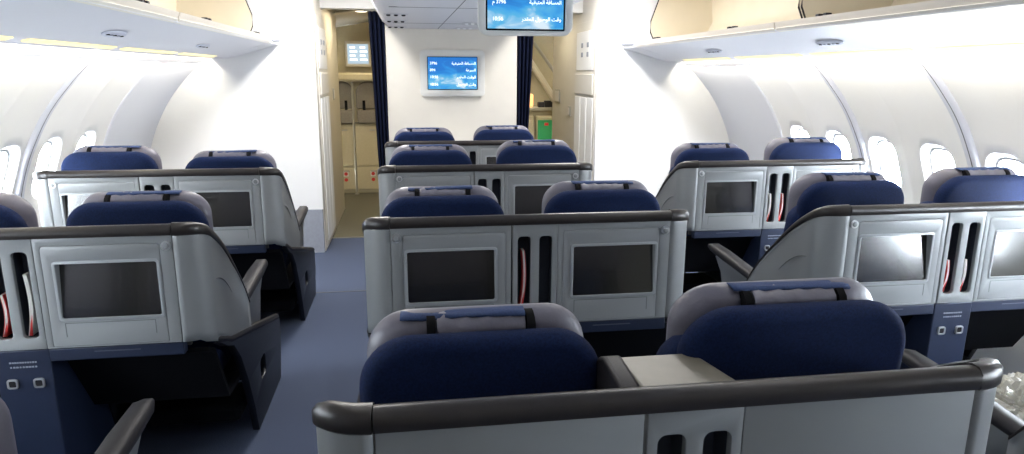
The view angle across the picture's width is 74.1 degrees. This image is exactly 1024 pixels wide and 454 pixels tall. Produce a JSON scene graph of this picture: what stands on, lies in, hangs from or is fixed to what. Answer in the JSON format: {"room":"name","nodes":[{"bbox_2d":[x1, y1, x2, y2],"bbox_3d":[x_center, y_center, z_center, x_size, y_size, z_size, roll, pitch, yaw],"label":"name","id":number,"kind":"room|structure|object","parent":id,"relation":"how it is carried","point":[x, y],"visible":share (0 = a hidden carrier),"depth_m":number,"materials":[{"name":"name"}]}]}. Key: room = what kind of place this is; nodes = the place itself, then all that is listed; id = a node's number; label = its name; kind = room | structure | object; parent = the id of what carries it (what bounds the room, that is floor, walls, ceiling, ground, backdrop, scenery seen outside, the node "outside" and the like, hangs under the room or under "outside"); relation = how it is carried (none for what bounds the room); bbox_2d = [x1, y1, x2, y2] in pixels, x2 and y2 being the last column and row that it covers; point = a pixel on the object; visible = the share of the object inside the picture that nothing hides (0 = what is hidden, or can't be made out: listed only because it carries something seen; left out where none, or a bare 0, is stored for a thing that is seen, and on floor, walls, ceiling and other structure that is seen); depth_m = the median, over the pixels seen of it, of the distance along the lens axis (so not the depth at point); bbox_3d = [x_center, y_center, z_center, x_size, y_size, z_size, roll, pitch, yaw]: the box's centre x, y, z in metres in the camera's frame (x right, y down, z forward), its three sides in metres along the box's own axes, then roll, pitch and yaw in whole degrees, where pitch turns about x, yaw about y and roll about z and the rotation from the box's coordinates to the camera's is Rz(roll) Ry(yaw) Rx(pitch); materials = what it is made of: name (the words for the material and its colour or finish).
{"room":"aircraft cabin","nodes":[
{"label":"aircraft cabin","id":0,"kind":"room"},
{"bbox_2d":[0,56,197,226],"bbox_3d":[-2.553,0.431,1.962,0.638,1.870,9.570,-2,13,-9],"label":"wall","id":1,"kind":"structure","parent":0,"point":[27,85],"depth_m":4.66,"materials":[{"name":"plastic"}]},
{"bbox_2d":[0,150,8,192],"bbox_3d":[-3.130,-0.285,4.095,0.137,0.358,0.250,-2,13,-9],"label":"window","id":2,"kind":"structure","parent":1,"relation":"in","point":[4,151],"depth_m":4.19,"materials":[{"name":"white plastic"}]},
{"bbox_2d":[0,36,12,40],"bbox_3d":[-2.031,-0.686,2.382,0.038,0.020,0.930,-2,13,-9],"label":"light strip","id":3,"kind":"object","parent":1,"relation":"attached to","point":[3,38],"visible":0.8,"depth_m":2.80,"materials":[{"name":"beige"}]},
{"bbox_2d":[32,141,51,193],"bbox_3d":[-3.211,-0.401,4.606,0.137,0.358,0.250,-2,13,-9],"label":"window","id":4,"kind":"structure","parent":1,"relation":"in","point":[48,142],"depth_m":4.70,"materials":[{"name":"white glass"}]},
{"bbox_2d":[14,60,93,197],"bbox_3d":[-2.419,0.379,1.282,0.573,1.472,6.450,-2,13,-9],"label":"trim","id":5,"kind":"structure","parent":1,"relation":"attached to","point":[33,141],"depth_m":4.25,"materials":[{"name":"white"}]},
{"bbox_2d":[21,38,116,48],"bbox_3d":[-2.192,-0.918,3.404,0.038,0.020,0.930,-2,13,-9],"label":"light strip","id":6,"kind":"object","parent":1,"relation":"attached to","point":[30,40],"visible":0.86,"depth_m":3.31,"materials":[{"name":"beige"}]},
{"bbox_2d":[101,31,126,37],"bbox_3d":[-1.998,-0.969,3.408,0.072,0.029,0.260,-2,13,-9],"label":"light panel","id":7,"kind":"object","parent":1,"relation":"attached to","point":[113,34],"visible":1,"depth_m":3.37,"materials":[{"name":"white"}]},
{"bbox_2d":[0,35,229,63],"bbox_3d":[-2.099,-0.555,1.800,0.385,0.132,9.550,-2,13,-9],"label":"trim","id":8,"kind":"structure","parent":1,"relation":"attached to","point":[13,47],"depth_m":3.96,"materials":[{"name":"white"}]},
{"bbox_2d":[69,0,178,22],"bbox_3d":[-1.860,-1.163,2.457,1.070,0.663,2.092,-2,13,-9],"label":"bin","id":9,"kind":"object","parent":1,"relation":"attached to","point":[138,6],"visible":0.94,"depth_m":3.05,"materials":[{"name":"beige"}]},
{"bbox_2d":[120,47,177,53],"bbox_3d":[-2.353,-1.150,4.426,0.038,0.020,0.930,-2,13,-9],"label":"light strip","id":10,"kind":"object","parent":1,"relation":"attached to","point":[125,48],"visible":0.93,"depth_m":4.34,"materials":[{"name":"beige"}]},
{"bbox_2d":[178,53,215,56],"bbox_3d":[-2.514,-1.382,5.448,0.038,0.020,0.930,-2,13,-9],"label":"light strip","id":11,"kind":"object","parent":1,"relation":"attached to","point":[188,54],"visible":0.93,"depth_m":5.37,"materials":[{"name":"beige"}]},
{"bbox_2d":[196,44,209,47],"bbox_3d":[-2.233,-1.308,4.902,0.072,0.029,0.260,-2,13,-9],"label":"light panel","id":12,"kind":"object","parent":1,"relation":"attached to","point":[199,45],"visible":1,"depth_m":4.86,"materials":[{"name":"white"}]},
{"bbox_2d":[145,0,271,43],"bbox_3d":[-2.217,-1.678,4.727,1.070,0.663,2.582,-2,13,-9],"label":"bin","id":13,"kind":"object","parent":1,"relation":"attached to","point":[234,17],"visible":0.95,"depth_m":5.91,"materials":[{"name":"beige"}]},
{"bbox_2d":[151,0,323,209],"bbox_3d":[-2.844,-1.284,6.497,1.890,2.310,0.050,-2,13,-9],"label":"wall","id":14,"kind":"structure","parent":0,"point":[266,100],"depth_m":6.54,"materials":[{"name":"plastic"}]},
{"bbox_2d":[0,0,278,56],"bbox_3d":[-1.704,-0.637,1.843,0.415,0.130,9.550,-2,13,-9],"label":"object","id":15,"kind":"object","parent":14,"relation":"attached to","point":[63,20],"depth_m":3.17,"materials":[{"name":"white"}]},
{"bbox_2d":[232,0,280,54],"bbox_3d":[-2.557,-1.937,6.171,0.805,0.770,0.380,-2,13,-9],"label":"fairing","id":16,"kind":"object","parent":14,"relation":"attached to","point":[265,13],"visible":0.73,"depth_m":6.06,"materials":[{"name":"white"}]},
{"bbox_2d":[295,209,324,252],"bbox_3d":[-2.854,0.063,6.798,1.882,0.450,0.056,-2,13,-9],"label":"baseboard","id":17,"kind":"structure","parent":14,"relation":"attached to","point":[314,236],"depth_m":6.90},
{"bbox_2d":[312,0,344,250],"bbox_3d":[-2.120,-1.348,7.816,0.058,2.760,2.298,-2,13,-9],"label":"wall","id":18,"kind":"structure","parent":0,"point":[327,15],"depth_m":8.16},
{"bbox_2d":[314,15,335,246],"bbox_3d":[-1.977,-1.017,7.239,0.030,2.330,0.800,-2,13,-9],"label":"door","id":19,"kind":"structure","parent":18,"relation":"in","point":[320,37],"depth_m":7.10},
{"bbox_2d":[319,0,375,9],"bbox_3d":[-1.732,-2.460,7.168,0.577,0.300,0.180,-2,13,-9],"label":"trim","id":20,"kind":"structure","parent":18,"relation":"attached to","point":[324,4],"depth_m":7.11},
{"bbox_2d":[333,10,368,26],"bbox_3d":[-2.352,-2.850,9.331,1.303,0.240,1.950,-2,13,-9],"label":"ceiling","id":21,"kind":"structure","parent":0,"point":[345,18],"depth_m":9.20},
{"bbox_2d":[137,192,697,453],"bbox_3d":[-0.181,0.785,4.818,6.400,0.060,14.200,-2,13,-9],"label":"floor","id":22,"kind":"structure","parent":0,"point":[324,355],"depth_m":4.29,"materials":[{"name":"blue carpet"}]},
{"bbox_2d":[0,398,154,453],"bbox_3d":[-1.774,0.837,1.627,1.434,1.232,1.350,-2,13,-9],"label":"seat","id":23,"kind":"object","parent":22,"relation":"on","point":[124,437],"visible":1,"depth_m":1.99,"materials":[{"name":"plastic"}]},
{"bbox_2d":[0,398,17,453],"bbox_3d":[-1.395,0.496,1.461,0.555,0.340,0.117,-2,13,-9],"label":"cushion","id":24,"kind":"object","parent":23,"relation":"on","point":[7,437],"depth_m":1.51,"materials":[{"name":"fabric"}]},
{"bbox_2d":[0,190,280,453],"bbox_3d":[-2.009,0.430,3.290,1.434,1.291,1.350,-2,13,-9],"label":"seat","id":25,"kind":"object","parent":22,"relation":"on","point":[138,296],"visible":0.96,"depth_m":2.71,"materials":[{"name":"plastic"}]},
{"bbox_2d":[0,292,12,336],"bbox_3d":[-1.960,0.339,2.633,0.033,0.169,0.048,-2,13,-9],"label":"magazine","id":26,"kind":"object","parent":25,"relation":"in","point":[7,331],"visible":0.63,"depth_m":2.62,"materials":[{"name":"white paper"}]},
{"bbox_2d":[6,379,18,389],"bbox_3d":[-1.952,0.616,2.653,0.040,0.040,0.010,-2,13,-9],"label":"power outlet","id":27,"kind":"object","parent":25,"relation":"attached to","point":[11,384],"depth_m":2.65,"materials":[{"name":"silver metal"}]},
{"bbox_2d":[9,382,15,387],"bbox_3d":[-1.953,0.615,2.655,0.028,0.028,0.008,-2,13,-9],"label":"socket","id":28,"kind":"object","parent":25,"relation":"attached to","point":[11,384],"depth_m":2.65,"materials":[{"name":"black"}]},
{"bbox_2d":[0,193,38,226],"bbox_3d":[-2.385,0.020,2.958,0.555,0.340,0.117,-2,13,-9],"label":"cushion","id":29,"kind":"object","parent":25,"relation":"on","point":[16,203],"depth_m":2.96,"materials":[{"name":"fabric"}]},
{"bbox_2d":[22,272,38,335],"bbox_3d":[-1.869,0.298,2.638,0.033,0.247,0.048,-2,13,-9],"label":"magazine","id":30,"kind":"object","parent":25,"relation":"in","point":[33,325],"visible":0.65,"depth_m":2.62,"materials":[{"name":"white paper"}]},
{"bbox_2d":[30,318,32,335],"bbox_3d":[-1.868,0.382,2.633,0.020,0.086,0.001,-2,13,-9],"label":"print","id":31,"kind":"object","parent":30,"relation":"attached to","point":[31,319],"depth_m":2.63,"materials":[{"name":"red"}]},
{"bbox_2d":[35,380,42,385],"bbox_3d":[-1.859,0.612,2.669,0.028,0.028,0.008,-2,13,-9],"label":"socket","id":32,"kind":"object","parent":25,"relation":"attached to","point":[37,382],"depth_m":2.66,"materials":[{"name":"black"}]},
{"bbox_2d":[33,378,45,387],"bbox_3d":[-1.859,0.613,2.667,0.040,0.040,0.010,-2,13,-9],"label":"power outlet","id":33,"kind":"object","parent":25,"relation":"attached to","point":[37,382],"depth_m":2.66,"materials":[{"name":"silver metal"}]},
{"bbox_2d":[82,190,213,230],"bbox_3d":[-1.654,0.003,3.070,0.555,0.340,0.117,-2,13,-9],"label":"cushion","id":34,"kind":"object","parent":25,"relation":"on","point":[193,198],"depth_m":3.00,"materials":[{"name":"fabric"}]},
{"bbox_2d":[216,349,231,368],"bbox_3d":[-1.652,0.607,3.376,0.500,0.130,0.590,-2,13,-9],"label":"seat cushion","id":35,"kind":"object","parent":25,"relation":"on","point":[224,355],"depth_m":3.27,"materials":[{"name":"blue fabric"}]},
{"bbox_2d":[32,145,315,320],"bbox_3d":[-2.244,0.060,4.829,1.434,1.331,1.350,-2,13,-9],"label":"seat","id":36,"kind":"object","parent":22,"relation":"on","point":[254,215],"visible":0.61,"depth_m":4.24,"materials":[{"name":"plastic"}]},
{"bbox_2d":[73,145,161,168],"bbox_3d":[-2.621,-0.370,4.492,0.555,0.340,0.117,-2,13,-9],"label":"cushion","id":37,"kind":"object","parent":36,"relation":"on","point":[149,151],"depth_m":4.41,"materials":[{"name":"fabric"}]},
{"bbox_2d":[193,150,276,167],"bbox_3d":[-1.890,-0.352,4.612,0.555,0.340,0.117,-2,13,-9],"label":"cushion","id":38,"kind":"object","parent":36,"relation":"on","point":[259,153],"depth_m":4.53,"materials":[{"name":"fabric"}]},
{"bbox_2d":[285,253,289,267],"bbox_3d":[-1.888,0.257,4.919,0.500,0.130,0.590,-2,13,-9],"label":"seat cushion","id":39,"kind":"object","parent":36,"relation":"on","point":[287,261],"depth_m":4.95,"materials":[{"name":"blue fabric"}]},
{"bbox_2d":[316,290,365,292],"bbox_3d":[-1.385,0.543,5.721,0.657,0.003,0.012,-2,13,-9],"label":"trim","id":40,"kind":"structure","parent":22,"relation":"on","point":[359,290],"depth_m":5.71,"materials":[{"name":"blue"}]},
{"bbox_2d":[351,82,358,194],"bbox_3d":[-2.350,-1.312,10.122,0.070,1.670,0.070,-2,13,-9],"label":"pole","id":41,"kind":"object","parent":22,"relation":"on","point":[352,89],"visible":1,"depth_m":10.11,"materials":[{"name":"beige metal"}]},
{"bbox_2d":[341,122,378,192],"bbox_3d":[-2.288,-1.085,10.527,0.840,1.050,0.496,-2,13,-9],"label":"base cabinet","id":42,"kind":"object","parent":22,"relation":"on","point":[366,135],"visible":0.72,"depth_m":10.29,"materials":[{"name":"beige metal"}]},
{"bbox_2d":[339,81,352,122],"bbox_3d":[-2.565,-1.850,10.069,0.430,0.610,0.120,-2,13,-9],"label":"seat","id":43,"kind":"object","parent":42,"relation":"on","point":[344,88],"visible":0.33,"depth_m":10.05,"materials":[{"name":"fabric"}]},
{"bbox_2d":[356,81,375,122],"bbox_3d":[-2.110,-1.863,10.138,0.430,0.610,0.120,-2,13,-9],"label":"seat","id":44,"kind":"object","parent":42,"relation":"on","point":[364,91],"visible":0.57,"depth_m":10.10,"materials":[{"name":"fabric"}]},
{"bbox_2d":[384,125,538,164],"bbox_3d":[-0.494,-0.346,6.673,1.434,1.325,1.350,-2,13,-9],"label":"seat","id":45,"kind":"object","parent":22,"relation":"on","point":[482,149],"visible":0.29,"depth_m":6.18,"materials":[{"name":"fabric"}]},
{"bbox_2d":[394,127,452,137],"bbox_3d":[-0.821,-0.760,6.347,0.555,0.340,0.117,-2,13,-9],"label":"cushion","id":46,"kind":"object","parent":45,"relation":"on","point":[425,129],"depth_m":6.25,"materials":[{"name":"fabric"}]},
{"bbox_2d":[473,125,529,138],"bbox_3d":[-0.090,-0.796,6.454,0.555,0.340,0.117,-2,13,-9],"label":"cushion","id":47,"kind":"object","parent":45,"relation":"on","point":[481,128],"depth_m":6.37,"materials":[{"name":"fabric"}]},
{"bbox_2d":[377,139,592,216],"bbox_3d":[-0.251,-0.004,5.128,1.434,1.342,1.350,-2,13,-9],"label":"seat","id":48,"kind":"object","parent":22,"relation":"on","point":[523,171],"visible":0.37,"depth_m":4.46,"materials":[{"name":"plastic"}]},
{"bbox_2d":[391,144,468,157],"bbox_3d":[-0.578,-0.415,4.804,0.555,0.340,0.117,-2,13,-9],"label":"cushion","id":49,"kind":"object","parent":48,"relation":"on","point":[431,146],"depth_m":4.71,"materials":[{"name":"fabric"}]},
{"bbox_2d":[496,140,569,159],"bbox_3d":[0.163,-0.461,4.910,0.555,0.340,0.117,-2,13,-9],"label":"cushion","id":50,"kind":"object","parent":48,"relation":"on","point":[506,144],"depth_m":4.82,"materials":[{"name":"fabric"}]},
{"bbox_2d":[362,180,688,357],"bbox_3d":[-0.008,0.370,3.592,1.434,1.293,1.350,-2,13,-9],"label":"seat","id":51,"kind":"object","parent":22,"relation":"on","point":[606,252],"visible":0.73,"depth_m":2.91,"materials":[{"name":"plastic"}]},
{"bbox_2d":[384,185,497,208],"bbox_3d":[-0.335,-0.031,3.270,0.555,0.340,0.117,-2,13,-9],"label":"cushion","id":52,"kind":"object","parent":51,"relation":"on","point":[474,189],"depth_m":3.18,"materials":[{"name":"fabric"}]},
{"bbox_2d":[518,248,525,303],"bbox_3d":[0.041,0.229,2.923,0.033,0.273,0.048,-2,13,-9],"label":"magazine","id":53,"kind":"object","parent":51,"relation":"in","point":[522,251],"visible":0.88,"depth_m":2.90,"materials":[{"name":"red paper"}]},
{"bbox_2d":[542,180,647,213],"bbox_3d":[0.426,-0.065,3.382,0.555,0.340,0.117,-2,13,-9],"label":"cushion","id":54,"kind":"object","parent":51,"relation":"on","point":[563,186],"depth_m":3.29,"materials":[{"name":"fabric"}]},
{"bbox_2d":[528,116,533,137],"bbox_3d":[0.173,-1.101,10.308,0.300,1.160,0.120,-2,13,-9],"label":"trolley","id":55,"kind":"object","parent":22,"relation":"on","point":[531,118],"visible":0.12,"depth_m":10.19,"materials":[{"name":"beige"}]},
{"bbox_2d":[535,116,551,139],"bbox_3d":[0.509,-1.111,10.358,0.300,1.160,0.120,-2,13,-9],"label":"trolley","id":56,"kind":"object","parent":22,"relation":"on","point":[543,124],"visible":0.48,"depth_m":10.23,"materials":[{"name":"green"}]},
{"bbox_2d":[312,277,1003,453],"bbox_3d":[0.253,0.728,2.039,1.455,1.282,1.350,-2,13,-9],"label":"seat","id":57,"kind":"object","parent":22,"relation":"on","point":[811,365],"visible":1,"depth_m":1.38,"materials":[{"name":"fabric"}]},
{"bbox_2d":[367,303,583,358],"bbox_3d":[-0.085,0.361,1.724,0.555,0.340,0.117,-2,13,-9],"label":"cushion","id":58,"kind":"object","parent":57,"relation":"on","point":[404,322],"depth_m":1.64,"materials":[{"name":"fabric"}]},
{"bbox_2d":[666,277,872,339],"bbox_3d":[0.702,0.304,1.813,0.583,0.340,0.117,-2,13,-9],"label":"cushion","id":59,"kind":"object","parent":57,"relation":"on","point":[702,299],"depth_m":1.73,"materials":[{"name":"fabric"}]},
{"bbox_2d":[655,137,867,292],"bbox_3d":[1.756,-0.062,5.431,1.448,1.340,1.350,-2,13,-9],"label":"seat","id":60,"kind":"object","parent":22,"relation":"on","point":[724,193],"visible":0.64,"depth_m":4.74,"materials":[{"name":"plastic"}]},
{"bbox_2d":[670,143,738,168],"bbox_3d":[1.471,-0.465,5.115,0.555,0.340,0.117,-2,13,-9],"label":"cushion","id":61,"kind":"object","parent":60,"relation":"on","point":[678,150],"depth_m":5.03,"materials":[{"name":"fabric"}]},
{"bbox_2d":[766,193,770,220],"bbox_3d":[1.797,-0.141,4.775,0.033,0.195,0.048,-2,13,-9],"label":"magazine","id":62,"kind":"object","parent":60,"relation":"in","point":[769,194],"visible":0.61,"depth_m":4.76,"materials":[{"name":"white paper"}]},
{"bbox_2d":[778,193,783,220],"bbox_3d":[1.888,-0.144,4.789,0.033,0.195,0.048,-2,13,-9],"label":"magazine","id":63,"kind":"object","parent":60,"relation":"in","point":[782,194],"visible":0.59,"depth_m":4.77,"materials":[{"name":"red paper"}]},
{"bbox_2d":[763,137,829,159],"bbox_3d":[2.212,-0.521,5.220,0.555,0.340,0.117,-2,13,-9],"label":"cushion","id":64,"kind":"object","parent":60,"relation":"on","point":[770,147],"depth_m":5.13,"materials":[{"name":"fabric"}]},
{"bbox_2d":[708,167,1023,368],"bbox_3d":[2.028,0.295,3.895,1.478,1.325,1.350,-2,13,-9],"label":"seat","id":65,"kind":"object","parent":22,"relation":"on","point":[858,226],"visible":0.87,"depth_m":3.24,"materials":[{"name":"plastic"}]},
{"bbox_2d":[786,172,885,216],"bbox_3d":[1.728,-0.121,3.574,0.555,0.340,0.117,-2,13,-9],"label":"cushion","id":66,"kind":"object","parent":65,"relation":"on","point":[803,182],"depth_m":3.49,"materials":[{"name":"fabric"}]},
{"bbox_2d":[937,326,945,334],"bbox_3d":[2.062,0.498,3.259,0.040,0.040,0.010,-2,13,-9],"label":"power outlet","id":67,"kind":"object","parent":65,"relation":"attached to","point":[941,330],"depth_m":3.26,"materials":[{"name":"silver metal"}]},
{"bbox_2d":[942,259,949,291],"bbox_3d":[2.055,0.227,3.240,0.033,0.156,0.048,-2,13,-9],"label":"magazine","id":68,"kind":"object","parent":65,"relation":"in","point":[947,270],"visible":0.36,"depth_m":3.22,"materials":[{"name":"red paper"}]},
{"bbox_2d":[954,325,962,333],"bbox_3d":[2.156,0.495,3.273,0.040,0.040,0.010,-2,13,-9],"label":"power outlet","id":69,"kind":"object","parent":65,"relation":"attached to","point":[958,329],"depth_m":3.27,"materials":[{"name":"silver metal"}]},
{"bbox_2d":[960,259,966,290],"bbox_3d":[2.146,0.225,3.253,0.033,0.156,0.048,-2,13,-9],"label":"magazine","id":70,"kind":"object","parent":65,"relation":"in","point":[965,260],"visible":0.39,"depth_m":3.23,"materials":[{"name":"white paper"}]},
{"bbox_2d":[920,167,1016,202],"bbox_3d":[2.499,-0.158,3.687,0.555,0.340,0.117,-2,13,-9],"label":"cushion","id":71,"kind":"object","parent":65,"relation":"on","point":[930,188],"depth_m":3.60,"materials":[{"name":"fabric"}]},
{"bbox_2d":[902,349,1023,453],"bbox_3d":[2.264,0.688,2.262,1.434,1.281,1.350,-2,13,-9],"label":"seat","id":72,"kind":"object","parent":22,"relation":"on","point":[1006,431],"visible":0.27,"depth_m":2.19,"materials":[{"name":"plastic"}]},
{"bbox_2d":[995,372,1023,420],"bbox_3d":[1.820,0.634,2.436,0.409,0.236,0.425,11,17,40],"label":"plastic bag","id":73,"kind":"object","parent":72,"relation":"on","point":[1010,393],"visible":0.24,"depth_m":2.37,"materials":[{"name":"beige"}]},
{"bbox_2d":[335,10,553,121],"bbox_3d":[-1.136,-2.024,10.826,6.900,2.760,0.100,-2,13,-9],"label":"wall","id":74,"kind":"structure","parent":0,"point":[355,32],"depth_m":10.59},
{"bbox_2d":[338,73,372,80],"bbox_3d":[-2.281,-2.247,10.154,0.950,0.120,0.650,-2,13,-9],"label":"ledge","id":75,"kind":"object","parent":74,"relation":"attached to","point":[342,76],"visible":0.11,"depth_m":9.84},
{"bbox_2d":[345,41,370,66],"bbox_3d":[-2.342,-2.632,10.317,0.380,0.380,0.068,-2,13,-9],"label":"wall display","id":76,"kind":"object","parent":74,"relation":"attached to","point":[357,53],"visible":0.99,"depth_m":10.29,"materials":[{"name":"grey"}]},
{"bbox_2d":[385,24,516,140],"bbox_3d":[-0.656,-1.131,7.545,1.420,2.470,0.080,-2,13,-9],"label":"wall","id":77,"kind":"structure","parent":0,"point":[462,116],"depth_m":7.41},
{"bbox_2d":[389,0,477,28],"bbox_3d":[-0.304,-1.643,5.161,1.240,0.004,4.360,-2,13,-9],"label":"trim","id":78,"kind":"structure","parent":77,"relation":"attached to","point":[465,0],"depth_m":4.93,"materials":[{"name":"grey"}]},
{"bbox_2d":[420,50,484,95],"bbox_3d":[-0.646,-1.670,7.367,0.700,0.490,0.062,-2,13,-9],"label":"monitor","id":79,"kind":"object","parent":77,"relation":"attached to","point":[442,72],"visible":1,"depth_m":7.34,"materials":[{"name":"white"}]},
{"bbox_2d":[371,0,582,29],"bbox_3d":[-0.259,-1.681,4.858,1.600,0.208,4.980,-2,13,-9],"label":"ceiling","id":80,"kind":"structure","parent":0,"point":[417,18],"depth_m":5.39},
{"bbox_2d":[364,9,388,166],"bbox_3d":[-1.438,-1.108,7.407,0.250,2.420,0.076,-2,13,-9],"label":"curtain","id":81,"kind":"object","parent":80,"relation":"hanging from","point":[376,26],"visible":0.55,"depth_m":7.29,"materials":[{"name":"blue fabric"}]},
{"bbox_2d":[383,13,407,15],"bbox_3d":[-0.930,-1.698,5.433,0.200,0.018,0.060,-2,13,-9],"label":"panel","id":82,"kind":"object","parent":80,"relation":"attached to","point":[386,14],"visible":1,"depth_m":5.42,"materials":[{"name":"black"}]},
{"bbox_2d":[478,0,572,35],"bbox_3d":[0.054,-0.980,2.929,0.412,0.300,0.082,-2,13,-9],"label":"monitor","id":83,"kind":"object","parent":80,"relation":"hanging from","point":[495,17],"visible":1,"depth_m":2.91,"materials":[{"name":"white"}]},
{"bbox_2d":[517,36,533,128],"bbox_3d":[0.143,-1.155,7.645,0.250,2.420,0.076,-2,13,-9],"label":"curtain","id":84,"kind":"object","parent":80,"relation":"hanging from","point":[524,43],"visible":0.42,"depth_m":7.52,"materials":[{"name":"blue fabric"}]},
{"bbox_2d":[529,106,551,138],"bbox_3d":[0.510,-1.224,10.634,1.150,1.300,0.520,-2,13,-9],"label":"countertop","id":85,"kind":"structure","parent":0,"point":[534,111],"depth_m":10.28,"materials":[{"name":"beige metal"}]},
{"bbox_2d":[529,106,551,110],"bbox_3d":[0.513,-1.834,10.496,1.150,0.050,0.520,-2,13,-9],"label":"countertop","id":86,"kind":"structure","parent":85,"relation":"on","point":[534,108],"depth_m":10.24,"materials":[{"name":"beige metal"}]},
{"bbox_2d":[532,59,552,100],"bbox_3d":[0.324,-2.487,10.639,0.923,1.210,0.100,-2,13,-9],"label":"trim","id":87,"kind":"structure","parent":85,"relation":"attached to","point":[535,69],"depth_m":10.66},
{"bbox_2d":[533,40,552,71],"bbox_3d":[0.535,-2.542,10.556,0.888,1.132,0.050,-2,13,-9],"label":"trim","id":88,"kind":"structure","parent":87,"relation":"attached to","point":[534,43],"depth_m":10.51,"materials":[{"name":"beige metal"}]},
{"bbox_2d":[537,100,551,106],"bbox_3d":[0.541,-1.882,10.365,0.290,0.100,0.120,-2,13,-9],"label":"tray","id":89,"kind":"object","parent":85,"relation":"on","point":[546,103],"visible":0.76,"depth_m":10.31,"materials":[{"name":"black"}]},
{"bbox_2d":[552,0,598,160],"bbox_3d":[0.740,-1.415,8.174,0.058,2.760,2.148,-2,13,-9],"label":"wall","id":90,"kind":"structure","parent":0,"point":[564,47],"depth_m":8.36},
{"bbox_2d":[555,89,559,102],"bbox_3d":[0.591,-1.709,8.835,0.018,0.170,0.260,-2,13,-9],"label":"placard","id":91,"kind":"object","parent":90,"relation":"attached to","point":[557,91],"visible":1,"depth_m":8.79,"materials":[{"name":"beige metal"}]},
{"bbox_2d":[573,1,582,13],"bbox_3d":[0.453,-2.525,7.497,0.643,0.300,0.180,-2,13,-9],"label":"trim","id":92,"kind":"structure","parent":90,"relation":"attached to","point":[577,7],"depth_m":7.47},
{"bbox_2d":[573,19,597,180],"bbox_3d":[0.792,-1.081,7.583,0.030,2.330,0.850,-2,13,-9],"label":"door","id":93,"kind":"structure","parent":90,"relation":"in","point":[586,32],"depth_m":7.40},
{"bbox_2d":[593,0,728,196],"bbox_3d":[1.762,-1.419,7.192,1.790,2.310,0.050,-2,13,-9],"label":"wall","id":94,"kind":"structure","parent":0,"point":[646,107],"depth_m":7.17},
{"bbox_2d":[620,0,666,57],"bbox_3d":[1.530,-2.056,6.788,0.805,0.770,0.380,-2,13,-9],"label":"fairing","id":95,"kind":"object","parent":94,"relation":"attached to","point":[636,18],"visible":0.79,"depth_m":6.59,"materials":[{"name":"white"}]},
{"bbox_2d":[623,3,1023,59],"bbox_3d":[2.067,-0.748,2.412,0.415,0.130,9.550,-2,13,-9],"label":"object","id":96,"kind":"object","parent":94,"relation":"attached to","point":[1005,24],"depth_m":3.51,"materials":[{"name":"white"}]},
{"bbox_2d":[690,61,1023,374],"bbox_3d":[2.903,0.271,2.786,0.638,1.870,9.570,-2,13,-9],"label":"wall","id":97,"kind":"structure","parent":0,"point":[897,104],"depth_m":4.65,"materials":[{"name":"plastic"}]},
{"bbox_2d":[683,57,730,60],"bbox_3d":[1.734,-1.507,6.089,0.038,0.020,0.930,-2,13,-9],"label":"light strip","id":98,"kind":"object","parent":97,"relation":"attached to","point":[723,58],"visible":0.93,"depth_m":6.02,"materials":[{"name":"beige"}]},
{"bbox_2d":[706,49,721,52],"bbox_3d":[1.632,-1.421,5.485,0.072,0.029,0.260,-2,13,-9],"label":"light panel","id":99,"kind":"object","parent":97,"relation":"attached to","point":[709,50],"visible":1,"depth_m":5.45,"materials":[{"name":"white"}]},
{"bbox_2d":[634,0,803,47],"bbox_3d":[1.647,-1.792,5.310,1.070,0.663,2.582,-2,13,-9],"label":"bin","id":100,"kind":"object","parent":97,"relation":"attached to","point":[678,21],"visible":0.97,"depth_m":6.23,"materials":[{"name":"beige"}]},
{"bbox_2d":[734,54,802,58],"bbox_3d":[1.895,-1.275,5.067,0.038,0.020,0.930,-2,13,-9],"label":"light strip","id":101,"kind":"object","parent":97,"relation":"attached to","point":[784,55],"visible":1,"depth_m":5.00,"materials":[{"name":"beige"}]},
{"bbox_2d":[815,40,843,45],"bbox_3d":[1.867,-1.082,3.991,0.072,0.029,0.260,-2,13,-9],"label":"light panel","id":102,"kind":"object","parent":97,"relation":"attached to","point":[825,42],"visible":1,"depth_m":3.97,"materials":[{"name":"white"}]},
{"bbox_2d":[662,42,1023,67],"bbox_3d":[2.462,-0.689,2.488,0.385,0.132,9.550,-2,13,-9],"label":"trim","id":103,"kind":"structure","parent":97,"relation":"attached to","point":[922,54],"depth_m":4.13,"materials":[{"name":"white"}]},
{"bbox_2d":[809,48,915,55],"bbox_3d":[2.056,-1.043,4.045,0.038,0.020,0.930,-2,13,-9],"label":"light strip","id":104,"kind":"object","parent":97,"relation":"attached to","point":[907,49],"visible":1,"depth_m":3.96,"materials":[{"name":"beige"}]},
{"bbox_2d":[877,140,900,186],"bbox_3d":[2.784,-0.459,4.987,0.137,0.358,0.250,-2,13,-9],"label":"window","id":105,"kind":"structure","parent":97,"relation":"in","point":[881,141],"depth_m":5.08,"materials":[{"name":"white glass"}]},
{"bbox_2d":[812,63,980,171],"bbox_3d":[2.973,0.221,2.095,0.573,1.472,6.450,-2,13,-9],"label":"trim","id":106,"kind":"structure","parent":97,"relation":"attached to","point":[967,141],"depth_m":4.09,"materials":[{"name":"white"}]},
{"bbox_2d":[775,0,1023,31],"bbox_3d":[2.005,-1.276,3.040,1.070,0.663,2.092,-2,13,-9],"label":"bin","id":107,"kind":"object","parent":97,"relation":"attached to","point":[819,13],"visible":1,"depth_m":3.43,"materials":[{"name":"beige"}]},
{"bbox_2d":[930,148,948,171],"bbox_3d":[2.865,-0.343,4.477,0.137,0.358,0.250,-2,13,-9],"label":"window","id":108,"kind":"structure","parent":97,"relation":"in","point":[935,149],"depth_m":4.54,"materials":[{"name":"white plastic"}]},
{"bbox_2d":[997,158,1023,166],"bbox_3d":[2.945,-0.227,3.966,0.137,0.358,0.250,-2,13,-9],"label":"window","id":109,"kind":"structure","parent":97,"relation":"in","point":[1002,159],"depth_m":3.95,"materials":[{"name":"white plastic"}]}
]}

